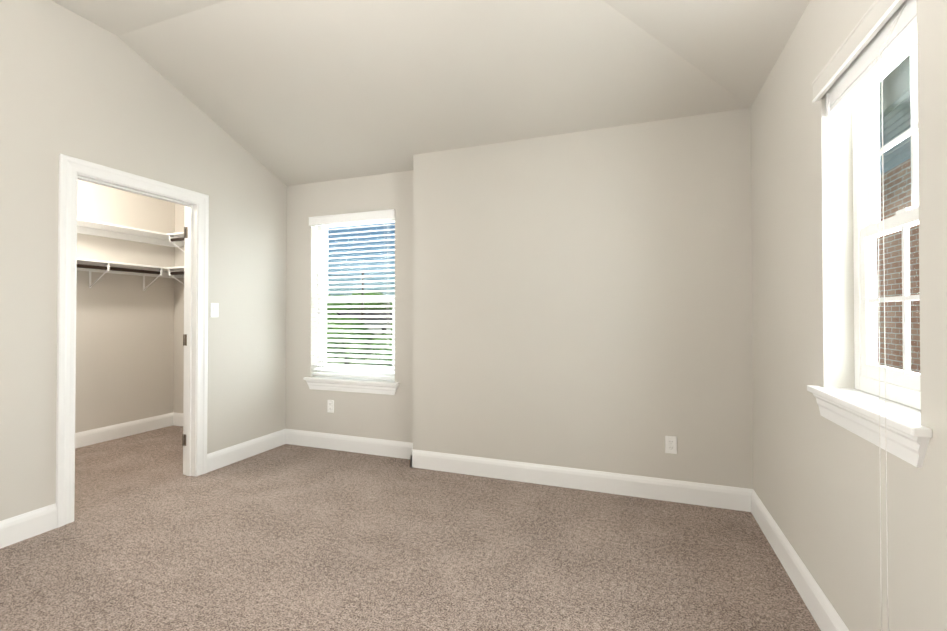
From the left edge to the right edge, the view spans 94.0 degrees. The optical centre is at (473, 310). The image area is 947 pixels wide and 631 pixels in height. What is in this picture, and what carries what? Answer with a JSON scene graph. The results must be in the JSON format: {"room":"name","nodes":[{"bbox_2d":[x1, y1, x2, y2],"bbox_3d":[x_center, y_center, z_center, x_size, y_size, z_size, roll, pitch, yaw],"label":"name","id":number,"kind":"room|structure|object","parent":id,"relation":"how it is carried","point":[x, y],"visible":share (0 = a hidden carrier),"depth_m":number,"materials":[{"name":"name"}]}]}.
{"room":"empty bedroom","nodes":[
{"label":"empty bedroom","id":0,"kind":"room"},
{"bbox_2d":[75,179,174,432],"bbox_3d":[-3.945,-0.406,3.359,0.120,3.300,3.571,0,-1,20],"label":"wall","id":1,"kind":"structure","parent":0,"point":[124,348],"depth_m":4.41,"materials":[{"name":"paint"}]},
{"bbox_2d":[77,258,167,290],"bbox_3d":[-3.735,-0.342,3.281,0.328,0.239,3.327,0,-1,20],"label":"closet shelf","id":2,"kind":"object","parent":1,"relation":"attached to","point":[92,265],"depth_m":4.21,"materials":[{"name":"white wood"}]},
{"bbox_2d":[77,218,167,245],"bbox_3d":[-3.735,-0.687,3.285,0.328,0.239,3.327,0,-1,20],"label":"closet shelf","id":3,"kind":"object","parent":1,"relation":"attached to","point":[102,229],"depth_m":4.28,"materials":[{"name":"white wood"}]},
{"bbox_2d":[75,413,172,447],"bbox_3d":[-3.881,1.174,3.319,0.015,0.138,3.331,0,-1,20],"label":"baseboard","id":4,"kind":"structure","parent":1,"relation":"attached to","point":[98,435],"depth_m":4.38,"materials":[{"name":"white wood"}]},
{"bbox_2d":[0,0,286,520],"bbox_3d":[-2.532,-0.417,2.309,0.120,3.300,4.631,0,-1,20],"label":"wall","id":5,"kind":"structure","parent":0,"point":[73,84],"depth_m":2.73,"materials":[{"name":"beige paint"}]},
{"bbox_2d":[0,503,56,548],"bbox_3d":[-2.791,1.155,1.392,0.015,0.138,2.400,0,-1,20],"label":"baseboard","id":6,"kind":"structure","parent":5,"relation":"attached to","point":[33,523],"depth_m":2.40,"materials":[{"name":"white wood"}]},
{"bbox_2d":[56,154,208,527],"bbox_3d":[-2.274,0.175,2.991,0.145,2.150,0.940,0,-1,20],"label":"door frame","id":7,"kind":"structure","parent":5,"relation":"attached to","point":[70,167],"depth_m":2.86,"materials":[{"name":"white wood"}]},
{"bbox_2d":[182,227,187,445],"bbox_3d":[-2.196,0.191,3.362,0.032,1.665,0.010,0,-1,20],"label":"jamb hinges","id":8,"kind":"object","parent":7,"relation":"attached to","point":[184,341],"visible":1,"depth_m":3.36,"materials":[{"name":"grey metal"}]},
{"bbox_2d":[210,303,218,317],"bbox_3d":[-2.035,-0.005,3.475,0.010,0.114,0.070,0,-1,20],"label":"light switch","id":9,"kind":"object","parent":5,"relation":"attached to","point":[214,310],"visible":1,"depth_m":3.47,"materials":[{"name":"white plastic"}]},
{"bbox_2d":[207,429,283,472],"bbox_3d":[-1.918,1.179,3.777,0.015,0.138,0.800,0,-1,20],"label":"baseboard","id":10,"kind":"structure","parent":5,"relation":"attached to","point":[218,459],"depth_m":3.71,"materials":[{"name":"white wood"}]},
{"bbox_2d":[174,203,184,412],"bbox_3d":[-2.560,-0.393,4.689,1.567,3.300,0.120,0,-1,20],"label":"wall","id":11,"kind":"structure","parent":0,"point":[179,322],"depth_m":4.87,"materials":[{"name":"paint"}]},
{"bbox_2d":[168,266,183,284],"bbox_3d":[-2.480,-0.330,4.434,1.231,0.239,0.298,0,-1,20],"label":"closet shelf","id":12,"kind":"object","parent":11,"relation":"attached to","point":[173,272],"depth_m":4.54,"materials":[{"name":"white wood"}]},
{"bbox_2d":[168,232,184,251],"bbox_3d":[-2.480,-0.675,4.438,1.231,0.239,0.298,0,-1,20],"label":"closet shelf","id":13,"kind":"object","parent":11,"relation":"attached to","point":[177,239],"depth_m":4.56,"materials":[{"name":"white wood"}]},
{"bbox_2d":[173,412,182,425],"bbox_3d":[-2.569,1.188,4.604,1.537,0.138,0.015,0,-1,20],"label":"baseboard","id":14,"kind":"structure","parent":11,"relation":"attached to","point":[177,417],"depth_m":4.84,"materials":[{"name":"white wood"}]},
{"bbox_2d":[286,170,412,442],"bbox_3d":[0.099,-0.404,3.593,3.940,3.300,0.150,0,-1,20],"label":"wall","id":15,"kind":"structure","parent":0,"point":[378,416],"depth_m":3.98,"materials":[{"name":"beige paint"}]},
{"bbox_2d":[327,400,333,412],"bbox_3d":[-1.296,0.865,4.006,0.070,0.114,0.008,0,-1,20],"label":"outlet","id":16,"kind":"object","parent":15,"relation":"attached to","point":[330,406],"visible":1,"depth_m":4.00,"materials":[{"name":"white plastic"}]},
{"bbox_2d":[284,429,412,458],"bbox_3d":[-1.104,1.181,3.930,1.437,0.138,0.015,0,-1,20],"label":"baseboard","id":17,"kind":"structure","parent":15,"relation":"attached to","point":[381,447],"depth_m":3.93,"materials":[{"name":"white wood"}]},
{"bbox_2d":[303,376,398,394],"bbox_3d":[-1.082,0.666,3.964,0.985,0.109,0.136,0,-1,20],"label":"window sill","id":18,"kind":"structure","parent":15,"relation":"attached to","point":[372,386],"depth_m":3.92,"materials":[{"name":"white wood"}]},
{"bbox_2d":[318,218,394,379],"bbox_3d":[-1.050,-0.129,4.061,0.885,1.481,0.055,0,-1,20],"label":"alcove window","id":19,"kind":"structure","parent":15,"relation":"in","point":[326,270],"depth_m":4.12,"materials":[{"name":"white plastic"}]},
{"bbox_2d":[309,209,394,379],"bbox_3d":[-1.086,-0.138,3.962,0.901,1.460,0.091,0,-1,20],"label":"blinds","id":20,"kind":"object","parent":19,"relation":"attached to","point":[379,215],"visible":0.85,"depth_m":3.96,"materials":[{"name":"white plastic"}]},
{"bbox_2d":[0,425,820,630],"bbox_3d":[-1.559,1.289,1.936,5.927,0.120,4.931,0,-1,20],"label":"floor","id":21,"kind":"structure","parent":0,"point":[284,537],"depth_m":2.23,"materials":[{"name":"carpet"}]},
{"bbox_2d":[52,0,809,185],"bbox_3d":[-0.719,-1.479,1.587,3.950,0.590,4.360,0,-1,20],"label":"ceiling","id":22,"kind":"structure","parent":0,"point":[291,92],"depth_m":2.74,"materials":[{"name":"paint"}]},
{"bbox_2d":[413,108,752,488],"bbox_3d":[0.649,-0.408,3.224,2.353,3.300,0.165,0,-1,20],"label":"wall","id":23,"kind":"structure","parent":0,"point":[582,299],"depth_m":3.07,"materials":[{"name":"beige paint"}]},
{"bbox_2d":[408,445,747,511],"bbox_3d":[0.592,1.172,3.132,2.328,0.138,0.015,0,-1,20],"label":"baseboard","id":24,"kind":"structure","parent":23,"relation":"attached to","point":[710,495],"depth_m":3.05,"materials":[{"name":"white wood"}]},
{"bbox_2d":[665,436,676,453],"bbox_3d":[1.290,0.874,2.884,0.070,0.114,0.008,0,-1,20],"label":"outlet","id":25,"kind":"object","parent":23,"relation":"attached to","point":[671,444],"visible":1,"depth_m":2.88,"materials":[{"name":"white plastic"}]},
{"bbox_2d":[751,0,946,630],"bbox_3d":[1.105,-0.432,0.829,0.150,3.300,4.350,0,-1,20],"label":"wall","id":26,"kind":"structure","parent":0,"point":[816,481],"depth_m":1.69,"materials":[{"name":"beige paint"}]},
{"bbox_2d":[748,489,848,630],"bbox_3d":[1.026,1.149,0.833,0.015,0.138,4.035,0,-1,20],"label":"baseboard","id":27,"kind":"structure","parent":26,"relation":"attached to","point":[826,617],"depth_m":1.95,"materials":[{"name":"white wood"}]},
{"bbox_2d":[807,385,931,467],"bbox_3d":[1.267,0.345,1.400,0.136,0.109,0.715,0,-1,20],"label":"window sill","id":28,"kind":"structure","parent":26,"relation":"attached to","point":[908,434],"depth_m":1.31,"materials":[{"name":"white wood"}]},
{"bbox_2d":[852,43,920,409],"bbox_3d":[1.356,-0.304,1.374,0.055,1.186,0.615,0,-1,20],"label":"window","id":29,"kind":"structure","parent":26,"relation":"in","point":[903,386],"depth_m":1.58,"materials":[{"name":"white plastic"}]},
{"bbox_2d":[812,0,916,630],"bbox_3d":[1.243,0.110,1.411,0.119,2.008,0.631,0,-1,20],"label":"window blind","id":30,"kind":"object","parent":29,"relation":"attached to","point":[879,42],"visible":0.92,"depth_m":1.35,"materials":[{"name":"white plastic"}]},
{"label":"outside","id":31,"kind":"structure","parent":0,"visible":0},
{"bbox_2d":[327,334,390,365],"bbox_3d":[-41.806,6.441,185.754,320.000,0.340,338.000,0,-1,20],"label":"lawn","id":32,"kind":"structure","parent":31,"point":[376,359],"depth_m":41.40,"materials":[{"name":"green plant"}]},
{"bbox_2d":[327,292,391,365],"bbox_3d":[-27.648,0.034,93.909,89.017,13.146,105.715,0,-1,20],"label":"trees","id":33,"kind":"object","parent":32,"relation":"on","point":[341,328],"depth_m":34.47,"materials":[{"name":"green plant"}]},
{"bbox_2d":[328,273,394,319],"bbox_3d":[-12.557,0.271,50.044,123.244,9.298,0.438,0,-1,-7],"label":"utility pole","id":34,"kind":"object","parent":32,"relation":"on","point":[362,304],"depth_m":49.98,"materials":[{"name":"brown wood"}]},
{"bbox_2d":[333,309,391,333],"bbox_3d":[-25.221,2.589,109.426,44.865,5.880,17.500,0,-1,1],"label":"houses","id":35,"kind":"structure","parent":32,"relation":"on","point":[385,329],"depth_m":103.50,"materials":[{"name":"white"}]},
{"bbox_2d":[876,54,919,372],"bbox_3d":[6.010,-0.279,1.136,4.550,9.400,21.000,0,-1,20],"label":"window glass","id":36,"kind":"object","parent":32,"relation":"on","point":[898,152],"depth_m":6.33,"materials":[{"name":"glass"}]}
]}

